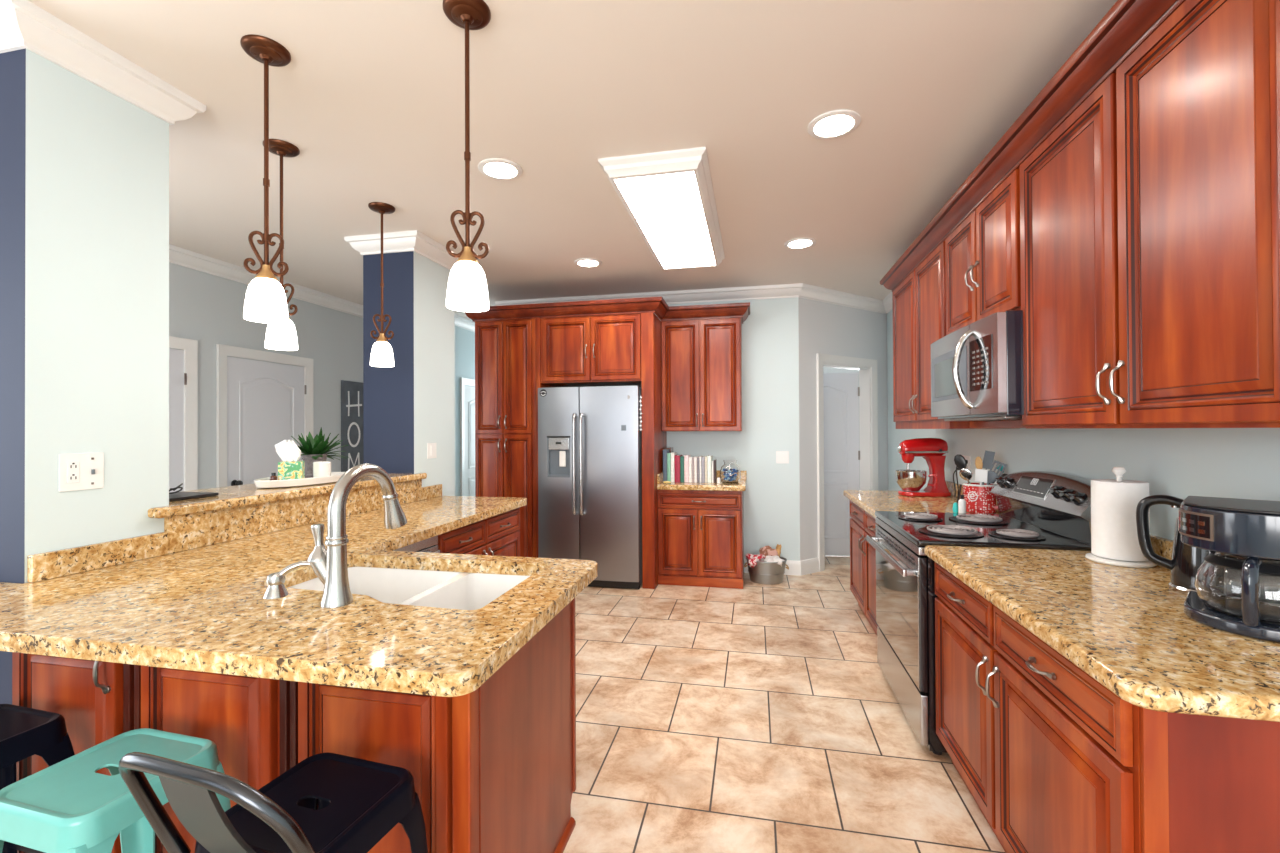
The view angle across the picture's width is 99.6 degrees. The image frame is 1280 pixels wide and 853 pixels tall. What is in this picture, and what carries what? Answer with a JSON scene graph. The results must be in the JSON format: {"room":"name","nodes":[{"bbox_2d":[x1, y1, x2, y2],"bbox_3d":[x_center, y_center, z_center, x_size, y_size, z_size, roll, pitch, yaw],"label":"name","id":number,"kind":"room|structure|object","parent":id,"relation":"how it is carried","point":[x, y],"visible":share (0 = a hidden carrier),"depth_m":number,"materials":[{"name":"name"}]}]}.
{"room":"kitchen","nodes":[
{"label":"kitchen","id":0,"kind":"room"},
{"bbox_2d":[0,48,168,704],"bbox_3d":[-2.188,0.034,2.052,0.410,2.800,0.450,0,0,12],"label":"wall pillar","id":1,"kind":"structure","parent":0,"point":[84,169],"depth_m":1.93,"materials":[{"name":"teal paint"}]},
{"bbox_2d":[58,452,103,491],"bbox_3d":[-1.994,0.162,1.937,0.014,0.132,0.132,0,0,12],"label":"outlet plate","id":2,"kind":"object","parent":1,"relation":"attached to","point":[76,471],"visible":1,"depth_m":1.93,"materials":[{"name":"white plastic"}]},
{"bbox_2d":[67,461,78,482],"bbox_3d":[-2.000,0.161,1.909,0.003,0.076,0.036,0,0,12],"label":"socket","id":3,"kind":"object","parent":2,"relation":"attached to","point":[72,466],"depth_m":1.91,"materials":[{"name":"white plastic"}]},
{"bbox_2d":[0,0,205,124],"bbox_3d":[-2.195,-1.310,2.061,0.580,0.112,0.620,0,0,12],"label":"trim","id":4,"kind":"structure","parent":1,"relation":"attached to","point":[23,24],"depth_m":1.93,"materials":[{"name":"white paint"}]},
{"bbox_2d":[169,263,362,489],"bbox_3d":[-3.945,0.045,2.418,0.120,2.800,8.300,0,0,12],"label":"wall","id":5,"kind":"structure","parent":0,"point":[206,308],"depth_m":4.61,"materials":[{"name":"grey paint"}]},
{"bbox_2d":[169,336,197,491],"bbox_3d":[-3.556,0.387,3.765,0.076,2.130,0.970,0,0,12],"label":"door","id":6,"kind":"structure","parent":5,"relation":"in","point":[183,363],"depth_m":4.16,"materials":[{"name":"paint"}]},
{"bbox_2d":[216,344,313,487],"bbox_3d":[-3.320,0.393,4.880,0.076,2.130,0.970,0,0,12],"label":"door","id":7,"kind":"structure","parent":5,"relation":"in","point":[260,405],"depth_m":4.77,"materials":[{"name":"paint"}]},
{"bbox_2d":[169,244,474,331],"bbox_3d":[-0.832,-1.310,2.994,5.750,0.112,10.700,0,0,12],"label":"trim","id":8,"kind":"structure","parent":5,"relation":"attached to","point":[180,256],"depth_m":4.64,"materials":[{"name":"white paint"}]},
{"bbox_2d":[341,380,363,471],"bbox_3d":[-3.130,0.311,5.906,0.024,1.605,0.335,0,0,12],"label":"home sign","id":9,"kind":"object","parent":5,"relation":"attached to","point":[351,392],"visible":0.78,"depth_m":5.88,"materials":[{"name":"wood"}]},
{"bbox_2d":[363,251,454,495],"bbox_3d":[-1.747,0.045,4.138,0.410,2.800,0.535,0,0,12],"label":"wall pillar","id":10,"kind":"structure","parent":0,"point":[409,405],"depth_m":3.91,"materials":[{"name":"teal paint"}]},
{"bbox_2d":[344,230,458,269],"bbox_3d":[-1.753,-1.298,4.147,0.580,0.112,0.705,0,0,12],"label":"trim","id":11,"kind":"structure","parent":10,"relation":"attached to","point":[416,241],"depth_m":3.86,"materials":[{"name":"white paint"}]},
{"bbox_2d":[427,443,436,458],"bbox_3d":[-1.552,0.180,4.040,0.010,0.116,0.115,0,0,12],"label":"light switch","id":12,"kind":"object","parent":10,"relation":"attached to","point":[431,447],"visible":1,"depth_m":4.03,"materials":[{"name":"white plastic"}]},
{"bbox_2d":[455,326,474,495],"bbox_3d":[-2.082,0.070,7.605,0.120,2.800,2.380,0,0,12],"label":"wall","id":13,"kind":"structure","parent":0,"point":[464,339],"depth_m":6.66,"materials":[{"name":"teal paint"}]},
{"bbox_2d":[460,377,474,495],"bbox_3d":[-2.106,0.431,7.117,0.026,2.070,0.930,0,0,12],"label":"door","id":14,"kind":"structure","parent":13,"relation":"in","point":[467,393],"depth_m":6.83,"materials":[{"name":"white paint"}]},
{"bbox_2d":[28,0,1116,319],"bbox_3d":[-0.352,-1.406,3.455,6.900,0.080,12.200,0,0,12],"label":"ceiling","id":15,"kind":"structure","parent":0,"point":[370,95],"depth_m":2.38,"materials":[{"name":"paint"}]},
{"bbox_2d":[240,34,290,323],"bbox_3d":[-1.357,-0.878,1.965,0.152,0.985,0.152,0,0,-26],"label":"pendant light","id":16,"kind":"object","parent":15,"relation":"hanging from","point":[265,299],"visible":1,"depth_m":1.95,"materials":[{"name":"white glass"}]},
{"bbox_2d":[263,139,299,350],"bbox_3d":[-1.748,-0.872,2.638,0.152,0.985,0.152,0,0,-18],"label":"pendant light","id":17,"kind":"object","parent":15,"relation":"hanging from","point":[278,336],"visible":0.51,"depth_m":2.62,"materials":[{"name":"white glass"}]},
{"bbox_2d":[368,202,394,366],"bbox_3d":[-1.597,-0.868,3.350,0.152,0.985,0.152,0,0,-12],"label":"pendant light","id":18,"kind":"object","parent":15,"relation":"hanging from","point":[381,353],"visible":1,"depth_m":3.33,"materials":[{"name":"white glass"}]},
{"bbox_2d":[443,0,490,311],"bbox_3d":[-0.569,-0.883,1.784,0.152,0.985,0.152,0,0,-12],"label":"pendant light","id":19,"kind":"object","parent":15,"relation":"hanging from","point":[467,291],"visible":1,"depth_m":1.77,"materials":[{"name":"white glass"}]},
{"bbox_2d":[478,158,522,179],"bbox_3d":[-0.740,-1.362,2.873,0.230,0.010,0.230,0,0,12],"label":"recessed light","id":20,"kind":"object","parent":15,"relation":"in","point":[500,169],"visible":1,"depth_m":2.86,"materials":[{"name":"white paint"}]},
{"bbox_2d":[574,258,601,267],"bbox_3d":[-0.430,-1.353,4.483,0.230,0.010,0.230,0,0,12],"label":"recessed light","id":21,"kind":"object","parent":15,"relation":"in","point":[584,262],"visible":1,"depth_m":4.46,"materials":[{"name":"white paint"}]},
{"bbox_2d":[598,147,724,268],"bbox_3d":[0.234,-1.326,3.566,0.550,0.084,1.740,0,0,12],"label":"ceiling light","id":22,"kind":"object","parent":15,"relation":"attached to","point":[668,196],"visible":1,"depth_m":3.13,"materials":[{"name":"white paint"}]},
{"bbox_2d":[616,171,715,267],"bbox_3d":[0.234,-1.303,3.566,0.416,0.030,1.606,0,0,12],"label":"diffuser","id":23,"kind":"object","parent":22,"relation":"attached to","point":[669,209],"depth_m":3.31,"materials":[{"name":"white plastic"}]},
{"bbox_2d":[784,238,815,248],"bbox_3d":[1.194,-1.364,4.037,0.230,0.010,0.230,0,0,12],"label":"recessed light","id":24,"kind":"object","parent":15,"relation":"in","point":[797,243],"visible":1,"depth_m":4.03,"materials":[{"name":"white paint"}]},
{"bbox_2d":[808,110,860,138],"bbox_3d":[0.884,-1.373,2.468,0.230,0.010,0.230,0,0,12],"label":"recessed light","id":25,"kind":"object","parent":15,"relation":"in","point":[836,123],"visible":1,"depth_m":2.45,"materials":[{"name":"white paint"}]},
{"bbox_2d":[540,297,799,572],"bbox_3d":[0.015,0.046,5.618,3.144,2.800,0.120,0,0,12],"label":"wall","id":26,"kind":"structure","parent":0,"point":[770,333],"depth_m":5.30,"materials":[{"name":"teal paint"}]},
{"bbox_2d":[495,283,892,313],"bbox_3d":[-0.232,-1.320,2.014,4.170,0.112,9.030,0,0,12],"label":"trim","id":27,"kind":"structure","parent":26,"relation":"attached to","point":[801,290],"depth_m":5.42,"materials":[{"name":"white paint"}]},
{"bbox_2d":[661,317,741,430],"bbox_3d":[0.601,-0.494,5.248,0.753,1.080,0.364,0,0,12],"label":"upper cabinet","id":28,"kind":"object","parent":26,"relation":"attached to","point":[701,359],"visible":1,"depth_m":5.11,"materials":[{"name":"brown wood"}]},
{"bbox_2d":[657,470,746,483],"bbox_3d":[0.603,0.480,5.133,0.793,0.089,0.578,0,0,12],"label":"backsplash","id":29,"kind":"structure","parent":26,"relation":"attached to","point":[743,473],"depth_m":5.31,"materials":[{"name":"beige stone"}]},
{"bbox_2d":[745,557,818,575],"bbox_3d":[1.410,1.367,5.278,0.752,0.140,0.152,0,0,-3],"label":"baseboard","id":30,"kind":"structure","parent":26,"relation":"attached to","point":[808,566],"depth_m":5.24,"materials":[{"name":"white paint"}]},
{"bbox_2d":[776,451,788,462],"bbox_3d":[1.385,0.299,5.260,0.121,0.120,0.010,0,0,12],"label":"light switch","id":31,"kind":"object","parent":26,"relation":"attached to","point":[781,456],"visible":1,"depth_m":5.26,"materials":[{"name":"white plastic"}]},
{"bbox_2d":[563,556,1005,852],"bbox_3d":[-0.337,1.474,3.436,6.900,0.080,12.200,0,0,12],"label":"floor","id":32,"kind":"structure","parent":0,"point":[754,718],"depth_m":2.49,"materials":[{"name":"tile"}]},
{"bbox_2d":[0,704,74,852],"bbox_3d":[-1.671,1.093,1.323,0.378,0.668,0.378,0,0,15],"label":"metal stool","id":33,"kind":"object","parent":32,"relation":"on","point":[25,732],"visible":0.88,"depth_m":1.39,"materials":[{"name":"black metal"}]},
{"bbox_2d":[0,728,230,852],"bbox_3d":[-1.171,1.090,1.197,0.378,0.668,0.378,0,0,15],"label":"metal stool","id":34,"kind":"object","parent":32,"relation":"on","point":[65,806],"visible":0.85,"depth_m":1.13,"materials":[{"name":"teal metal"}]},
{"bbox_2d":[118,752,427,852],"bbox_3d":[-0.665,0.980,1.059,0.379,0.881,0.442,0,0,17],"label":"metal stool","id":35,"kind":"object","parent":32,"relation":"on","point":[327,802],"visible":1,"depth_m":1.01,"materials":[{"name":"black metal"}]},
{"bbox_2d":[12,598,575,852],"bbox_3d":[-1.016,0.994,1.773,1.466,0.865,0.831,0,0,12],"label":"base cabinet","id":36,"kind":"object","parent":32,"relation":"on","point":[492,767],"visible":0.43,"depth_m":1.41,"materials":[{"name":"brown wood"}]},
{"bbox_2d":[0,479,597,696],"bbox_3d":[-1.232,0.467,2.673,2.378,0.199,2.755,0,0,12],"label":"countertop","id":37,"kind":"structure","parent":36,"relation":"on","point":[188,595],"depth_m":1.55,"materials":[{"name":"beige stone"}]},
{"bbox_2d":[27,479,441,581],"bbox_3d":[-1.769,0.447,2.960,0.027,0.150,2.395,0,0,12],"label":"backsplash","id":38,"kind":"structure","parent":37,"relation":"on","point":[195,530],"depth_m":2.37,"materials":[{"name":"beige stone"}]},
{"bbox_2d":[148,473,426,517],"bbox_3d":[-1.986,0.351,3.075,0.558,0.042,1.800,0,0,12],"label":"countertop","id":39,"kind":"structure","parent":38,"relation":"on","point":[247,494],"depth_m":2.64,"materials":[{"name":"beige stone"}]},
{"bbox_2d":[169,492,218,501],"bbox_3d":[-2.135,0.318,2.438,0.250,0.014,0.290,0,0,12],"label":"serving board","id":40,"kind":"object","parent":39,"relation":"on","point":[177,496],"visible":0.4,"depth_m":2.48,"materials":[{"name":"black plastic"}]},
{"bbox_2d":[254,472,344,487],"bbox_3d":[-1.929,0.307,3.120,0.294,0.044,0.603,0,0,12],"label":"oval tray","id":41,"kind":"object","parent":39,"relation":"on","point":[262,482],"visible":0.71,"depth_m":2.94,"materials":[{"name":"white ceramic"}]},
{"bbox_2d":[275,440,304,479],"bbox_3d":[-1.933,0.194,2.982,0.134,0.244,0.112,0,0,-26],"label":"tissue box","id":42,"kind":"object","parent":41,"relation":"on","point":[288,451],"visible":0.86,"depth_m":2.96,"materials":[{"name":"white paper"}]},
{"bbox_2d":[291,427,348,477],"bbox_3d":[-1.927,0.160,3.218,0.336,0.313,0.333,0,0,-10],"label":"potted plant","id":43,"kind":"object","parent":41,"relation":"on","point":[316,449],"visible":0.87,"depth_m":3.19,"materials":[{"name":"green plant"}]},
{"bbox_2d":[313,461,330,477],"bbox_3d":[-1.833,0.260,3.120,0.092,0.112,0.092,0,0,12],"label":"candle jar","id":44,"kind":"object","parent":41,"relation":"on","point":[320,469],"visible":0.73,"depth_m":3.08,"materials":[{"name":"white wax"}]},
{"bbox_2d":[263,561,310,598],"bbox_3d":[-1.065,0.461,1.652,0.145,0.099,0.066,0,0,-31],"label":"soap dispenser","id":45,"kind":"object","parent":37,"relation":"on","point":[276,588],"visible":0.86,"depth_m":1.62,"materials":[{"name":"silver metal"}]},
{"bbox_2d":[307,463,406,607],"bbox_3d":[-0.873,0.312,1.688,0.139,0.395,0.339,0,0,12],"label":"kitchen faucet","id":46,"kind":"object","parent":37,"relation":"on","point":[329,565],"visible":1,"depth_m":1.55,"materials":[{"name":"silver metal"}]},
{"bbox_2d":[288,567,529,609],"bbox_3d":[-0.805,0.666,1.834,0.891,0.210,0.568,0,0,12],"label":"sink","id":47,"kind":"object","parent":37,"relation":"in","point":[439,589],"visible":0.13,"depth_m":2.06,"materials":[{"name":"white ceramic"}]},
{"bbox_2d":[393,535,439,552],"bbox_3d":[-1.407,1.002,2.679,0.627,0.864,0.590,0,0,12],"label":"dishwasher","id":48,"kind":"object","parent":32,"relation":"on","point":[429,545],"visible":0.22,"depth_m":2.79,"materials":[{"name":"grey metal"}]},
{"bbox_2d":[436,507,519,556],"bbox_3d":[-1.252,1.006,3.497,0.651,0.865,1.065,0,0,12],"label":"base cabinet","id":49,"kind":"object","parent":32,"relation":"on","point":[498,535],"visible":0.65,"depth_m":3.45,"materials":[{"name":"brown wood"}]},
{"bbox_2d":[475,318,536,557],"bbox_3d":[-1.202,0.214,5.426,0.630,2.475,0.754,0,0,12],"label":"pantry cabinet","id":50,"kind":"object","parent":32,"relation":"on","point":[505,350],"visible":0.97,"depth_m":5.09,"materials":[{"name":"brown wood"}]},
{"bbox_2d":[538,386,641,588],"bbox_3d":[-0.400,0.541,5.186,0.935,1.792,0.852,0,0,12],"label":"refrigerator","id":51,"kind":"object","parent":32,"relation":"on","point":[590,438],"visible":0.97,"depth_m":4.83,"materials":[{"name":"grey metal"}]},
{"bbox_2d":[536,312,666,588],"bbox_3d":[-0.350,0.208,5.246,1.111,2.475,0.754,0,0,12],"label":"tall cabinet","id":52,"kind":"object","parent":32,"relation":"on","point":[619,349],"visible":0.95,"depth_m":4.90,"materials":[{"name":"brown wood"}]},
{"bbox_2d":[465,297,749,323],"bbox_3d":[-0.300,-1.069,5.226,2.674,0.119,0.783,0,0,12],"label":"crown molding","id":53,"kind":"structure","parent":52,"relation":"attached to","point":[657,305],"depth_m":5.00,"materials":[{"name":"brown wood"}]},
{"bbox_2d":[658,490,743,588],"bbox_3d":[0.589,1.008,5.117,0.766,0.865,0.609,0,0,12],"label":"base cabinet","id":54,"kind":"object","parent":32,"relation":"on","point":[701,539],"visible":1,"depth_m":4.86,"materials":[{"name":"brown wood"}]},
{"bbox_2d":[657,470,746,490],"bbox_3d":[0.601,0.504,5.120,0.793,0.138,0.603,0,0,12],"label":"countertop","id":55,"kind":"structure","parent":54,"relation":"on","point":[741,486],"depth_m":4.88,"materials":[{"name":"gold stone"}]},
{"bbox_2d":[663,449,669,481],"bbox_3d":[0.253,0.374,5.200,0.037,0.305,0.170,0,0,12],"label":"book","id":56,"kind":"object","parent":55,"relation":"on","point":[665,451],"visible":0.65,"depth_m":5.12,"materials":[{"name":"blue paper"}]},
{"bbox_2d":[667,453,670,481],"bbox_3d":[0.289,0.390,5.190,0.032,0.272,0.170,0,0,12],"label":"book","id":57,"kind":"object","parent":55,"relation":"on","point":[668,454],"visible":0.59,"depth_m":5.11,"materials":[{"name":"green paper"}]},
{"bbox_2d":[671,452,676,481],"bbox_3d":[0.324,0.388,5.191,0.033,0.276,0.170,0,0,12],"label":"book","id":58,"kind":"object","parent":55,"relation":"on","point":[673,454],"visible":0.83,"depth_m":5.11,"materials":[{"name":"white paper"}]},
{"bbox_2d":[675,455,681,481],"bbox_3d":[0.368,0.399,5.172,0.051,0.253,0.170,0,0,12],"label":"book","id":59,"kind":"object","parent":55,"relation":"on","point":[677,457],"visible":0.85,"depth_m":5.09,"materials":[{"name":"red paper"}]},
{"bbox_2d":[680,456,683,481],"bbox_3d":[0.413,0.404,5.170,0.034,0.243,0.170,0,0,12],"label":"book","id":60,"kind":"object","parent":55,"relation":"on","point":[681,457],"visible":0.76,"depth_m":5.09,"materials":[{"name":"green paper"}]},
{"bbox_2d":[684,455,690,481],"bbox_3d":[0.452,0.399,5.159,0.041,0.253,0.170,0,0,12],"label":"book","id":61,"kind":"object","parent":55,"relation":"on","point":[686,457],"visible":0.85,"depth_m":5.08,"materials":[{"name":"white paper"}]},
{"bbox_2d":[689,456,693,482],"bbox_3d":[0.488,0.406,5.146,0.026,0.239,0.170,0,0,12],"label":"book","id":62,"kind":"object","parent":55,"relation":"on","point":[690,457],"visible":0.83,"depth_m":5.06,"materials":[{"name":"white paper"}]},
{"bbox_2d":[707,455,711,482],"bbox_3d":[0.662,0.400,5.122,0.035,0.248,0.170,0,0,12],"label":"book","id":63,"kind":"object","parent":55,"relation":"on","point":[709,458],"visible":0.91,"depth_m":5.04,"materials":[{"name":"white paper"}]},
{"bbox_2d":[720,460,740,482],"bbox_3d":[0.840,0.417,5.033,0.194,0.210,0.194,0,0,12],"label":"glass jar","id":64,"kind":"object","parent":55,"relation":"on","point":[730,472],"visible":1,"depth_m":4.96,"materials":[{"name":"white"}]},
{"bbox_2d":[744,557,788,584],"bbox_3d":[1.174,1.331,5.029,0.408,0.210,0.300,0,0,12],"label":"tub","id":65,"kind":"object","parent":32,"relation":"on","point":[770,573],"visible":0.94,"depth_m":4.91,"materials":[{"name":"metal"}]},
{"bbox_2d":[745,553,764,567],"bbox_3d":[1.063,1.236,5.000,0.177,0.121,0.190,0,0,12],"label":"patterned cloth","id":66,"kind":"object","parent":65,"relation":"in","point":[753,558],"visible":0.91,"depth_m":4.95,"materials":[{"name":"red fabric"}]},
{"bbox_2d":[759,546,777,558],"bbox_3d":[1.206,1.204,5.077,0.177,0.169,0.135,0,0,12],"label":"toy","id":67,"kind":"object","parent":65,"relation":"in","point":[767,550],"visible":0.56,"depth_m":5.03,"materials":[{"name":"fabric"}]},
{"bbox_2d":[763,555,784,566],"bbox_3d":[1.228,1.242,4.974,0.218,0.112,0.184,0,0,12],"label":"bundle","id":68,"kind":"object","parent":65,"relation":"in","point":[776,558],"visible":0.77,"depth_m":4.92,"materials":[{"name":"fabric"}]},
{"bbox_2d":[850,500,877,634],"bbox_3d":[1.877,0.992,3.699,0.711,0.865,1.235,0,0,12],"label":"base cabinet","id":69,"kind":"object","parent":32,"relation":"on","point":[862,524],"visible":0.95,"depth_m":3.81,"materials":[{"name":"brown wood"}]},
{"bbox_2d":[843,480,998,517],"bbox_3d":[1.889,0.486,3.720,0.745,0.143,1.265,0,0,12],"label":"countertop","id":70,"kind":"structure","parent":69,"relation":"on","point":[870,501],"depth_m":3.68,"materials":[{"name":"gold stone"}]},
{"bbox_2d":[895,438,950,496],"bbox_3d":[2.084,0.296,4.005,0.369,0.426,0.230,0,0,0],"label":"stand mixer","id":71,"kind":"object","parent":70,"relation":"on","point":[933,450],"visible":1,"depth_m":3.96,"materials":[{"name":"red metal"}]},
{"bbox_2d":[895,470,937,490],"bbox_3d":[2.032,0.401,4.007,0.266,0.146,0.216,0,0,12],"label":"bowl","id":72,"kind":"object","parent":71,"relation":"on","point":[908,480],"depth_m":3.95,"materials":[{"name":"silver glass"}]},
{"bbox_2d":[952,484,961,512],"bbox_3d":[1.876,0.424,3.199,0.085,0.162,0.033,0,0,-39],"label":"bottle","id":73,"kind":"object","parent":70,"relation":"on","point":[955,505],"visible":0.86,"depth_m":3.18,"materials":[{"name":"teal plastic"}]},
{"bbox_2d":[958,495,965,512],"bbox_3d":[1.858,0.449,3.121,0.038,0.112,0.037,0,0,12],"label":"bottle","id":74,"kind":"object","parent":70,"relation":"on","point":[961,503],"visible":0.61,"depth_m":3.11,"materials":[{"name":"white plastic"}]},
{"bbox_2d":[962,482,997,513],"bbox_3d":[2.014,0.420,3.190,0.197,0.168,0.188,0,0,12],"label":"utensil crock","id":75,"kind":"object","parent":70,"relation":"on","point":[978,498],"visible":0.7,"depth_m":3.13,"materials":[{"name":"red ceramic"}]},
{"bbox_2d":[954,454,968,483],"bbox_3d":[1.963,0.331,3.245,0.138,0.325,0.023,-1,0,33],"label":"serving spoon","id":76,"kind":"object","parent":75,"relation":"in","point":[960,462],"visible":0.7,"depth_m":3.26,"materials":[{"name":"black plastic"}]},
{"bbox_2d":[959,468,971,483],"bbox_3d":[1.943,0.369,3.170,0.123,0.248,0.043,0,0,8],"label":"slotted spoon","id":77,"kind":"object","parent":75,"relation":"in","point":[966,474],"visible":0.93,"depth_m":3.17,"materials":[{"name":"metal"}]},
{"bbox_2d":[975,456,982,468],"bbox_3d":[2.026,0.335,3.228,0.044,0.313,0.015,-1,0,31],"label":"wooden spoon","id":78,"kind":"object","parent":75,"relation":"in","point":[978,461],"visible":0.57,"depth_m":3.23,"materials":[{"name":"brown wood"}]},
{"bbox_2d":[975,469,987,484],"bbox_3d":[1.992,0.369,3.155,0.029,0.244,0.068,0,-1,-45],"label":"scraper","id":79,"kind":"object","parent":75,"relation":"in","point":[981,475],"visible":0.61,"depth_m":3.15,"materials":[{"name":"white plastic"}]},
{"bbox_2d":[982,450,994,484],"bbox_3d":[2.061,0.318,3.236,0.109,0.348,0.040,0,0,6],"label":"solid turner","id":80,"kind":"object","parent":75,"relation":"in","point":[988,458],"visible":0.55,"depth_m":3.23,"materials":[{"name":"grey plastic"}]},
{"bbox_2d":[986,471,997,484],"bbox_3d":[2.017,0.374,3.151,0.116,0.236,0.025,-1,0,34],"label":"ladle","id":81,"kind":"object","parent":75,"relation":"in","point":[991,477],"visible":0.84,"depth_m":3.13,"materials":[{"name":"grey plastic"}]},
{"bbox_2d":[988,460,1006,484],"bbox_3d":[2.063,0.346,3.188,0.168,0.294,0.038,0,0,12],"label":"slotted turner","id":82,"kind":"object","parent":75,"relation":"in","point":[995,461],"visible":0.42,"depth_m":3.18,"materials":[{"name":"black plastic"}]},
{"bbox_2d":[866,471,1090,754],"bbox_3d":[1.625,0.821,2.676,0.798,1.197,0.862,0,0,12],"label":"electric range","id":83,"kind":"object","parent":32,"relation":"on","point":[1037,509],"visible":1,"depth_m":2.49,"materials":[{"name":"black metal"}]},
{"bbox_2d":[875,511,1090,550],"bbox_3d":[1.610,0.493,2.681,0.665,0.050,0.862,0,0,12],"label":"cooktop","id":84,"kind":"object","parent":83,"relation":"in","point":[1005,529],"depth_m":2.47,"materials":[{"name":"black glass"}]},
{"bbox_2d":[935,562,1279,852],"bbox_3d":[1.441,0.981,1.639,0.711,0.865,1.237,0,0,12],"label":"base cabinet","id":85,"kind":"object","parent":32,"relation":"on","point":[1053,760],"visible":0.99,"depth_m":1.29,"materials":[{"name":"brown wood"}]},
{"bbox_2d":[924,535,1279,721],"bbox_3d":[1.440,0.475,1.597,0.745,0.143,1.315,0,0,12],"label":"countertop","id":86,"kind":"structure","parent":85,"relation":"on","point":[1125,628],"depth_m":1.33,"materials":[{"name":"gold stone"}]},
{"bbox_2d":[1085,467,1156,567],"bbox_3d":[1.772,0.323,2.000,0.200,0.350,0.200,0,0,12],"label":"paper towel holder","id":87,"kind":"object","parent":86,"relation":"on","point":[1119,472],"visible":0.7,"depth_m":1.95,"materials":[{"name":"white ceramic"}]},
{"bbox_2d":[1091,479,1149,560],"bbox_3d":[1.772,0.341,2.000,0.162,0.278,0.162,0,0,12],"label":"paper towel roll","id":88,"kind":"object","parent":87,"relation":"on","point":[1114,503],"visible":0.92,"depth_m":1.95,"materials":[{"name":"white paper"}]},
{"bbox_2d":[1136,495,1213,594],"bbox_3d":[1.664,0.354,1.639,0.162,0.284,0.239,0,-1,-44],"label":"electric kettle","id":89,"kind":"object","parent":86,"relation":"on","point":[1184,563],"visible":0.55,"depth_m":1.64,"materials":[{"name":"black plastic"}]},
{"bbox_2d":[1178,496,1279,642],"bbox_3d":[1.541,0.345,1.347,0.293,0.300,0.279,0,0,-41],"label":"coffee maker","id":90,"kind":"object","parent":86,"relation":"on","point":[1241,527],"visible":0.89,"depth_m":1.30,"materials":[{"name":"black plastic"}]},
{"bbox_2d":[1194,552,1279,626],"bbox_3d":[1.529,0.382,1.322,0.227,0.154,0.268,0,0,20],"label":"glass carafe","id":91,"kind":"object","parent":90,"relation":"on","point":[1248,588],"visible":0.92,"depth_m":1.29,"materials":[{"name":"clear glass"}]},
{"bbox_2d":[798,297,887,560],"bbox_3d":[2.123,0.036,5.686,1.470,2.800,0.120,0,0,-33],"label":"wall","id":92,"kind":"structure","parent":0,"point":[824,328],"depth_m":5.40,"materials":[{"name":"grey paint"}]},
{"bbox_2d":[823,373,859,555],"bbox_3d":[2.051,0.418,6.002,0.750,2.020,0.051,0,0,5],"label":"door","id":93,"kind":"structure","parent":92,"relation":"in","point":[841,391],"depth_m":5.98,"materials":[{"name":"paint"}]},
{"bbox_2d":[823,367,859,489],"bbox_3d":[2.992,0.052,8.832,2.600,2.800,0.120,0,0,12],"label":"doorway","id":94,"kind":"structure","parent":92,"relation":"in","point":[825,369],"depth_m":8.71,"materials":[{"name":"grey paint"}]},
{"bbox_2d":[816,353,877,571],"bbox_3d":[2.139,0.356,5.685,0.975,2.160,0.154,0,0,-33],"label":"trim","id":95,"kind":"structure","parent":92,"relation":"attached to","point":[868,383],"depth_m":5.85,"materials":[{"name":"white paint"}]},
{"bbox_2d":[887,309,1279,539],"bbox_3d":[2.566,0.015,2.830,0.950,2.800,11.800,0,0,12],"label":"wall","id":96,"kind":"structure","parent":0,"point":[1238,463],"depth_m":2.08,"materials":[{"name":"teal paint"}]},
{"bbox_2d":[892,241,1009,428],"bbox_3d":[2.038,-0.541,3.655,0.414,1.112,1.208,0,0,12],"label":"upper cabinet","id":97,"kind":"object","parent":96,"relation":"attached to","point":[919,302],"visible":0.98,"depth_m":3.60,"materials":[{"name":"brown wood"}]},
{"bbox_2d":[969,420,1025,427],"bbox_3d":[1.892,-0.011,2.638,0.230,0.038,0.825,0,0,12],"label":"valance board","id":98,"kind":"object","parent":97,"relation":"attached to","point":[1003,423],"visible":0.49,"depth_m":2.71,"materials":[{"name":"brown wood"}]},
{"bbox_2d":[945,167,1020,334],"bbox_3d":[1.820,-0.795,2.632,0.414,0.615,0.883,0,0,12],"label":"upper cabinet","id":99,"kind":"object","parent":96,"relation":"attached to","point":[983,261],"visible":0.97,"depth_m":2.54,"materials":[{"name":"brown wood"}]},
{"bbox_2d":[931,310,1023,420],"bbox_3d":[1.739,-0.252,2.598,0.564,0.440,0.860,0,0,12],"label":"microwave","id":100,"kind":"object","parent":99,"relation":"attached to","point":[977,374],"visible":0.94,"depth_m":2.37,"materials":[{"name":"silver metal"}]},
{"bbox_2d":[1020,0,1279,428],"bbox_3d":[1.605,-0.552,1.608,0.414,1.112,1.203,0,0,12],"label":"upper cabinet","id":101,"kind":"object","parent":96,"relation":"attached to","point":[1150,215],"visible":1,"depth_m":1.44,"materials":[{"name":"brown wood"}]},
{"bbox_2d":[880,0,1184,291],"bbox_3d":[1.802,-1.133,2.640,0.444,0.110,3.478,0,0,12],"label":"crown molding","id":102,"kind":"structure","parent":101,"relation":"on","point":[1128,23],"depth_m":1.93,"materials":[{"name":"brown wood"}]},
{"bbox_2d":[1150,535,1172,559],"bbox_3d":[1.792,0.448,1.525,0.026,0.094,1.300,0,0,12],"label":"backsplash","id":103,"kind":"structure","parent":96,"relation":"attached to","point":[1161,546],"depth_m":1.93,"materials":[{"name":"beige stone"}]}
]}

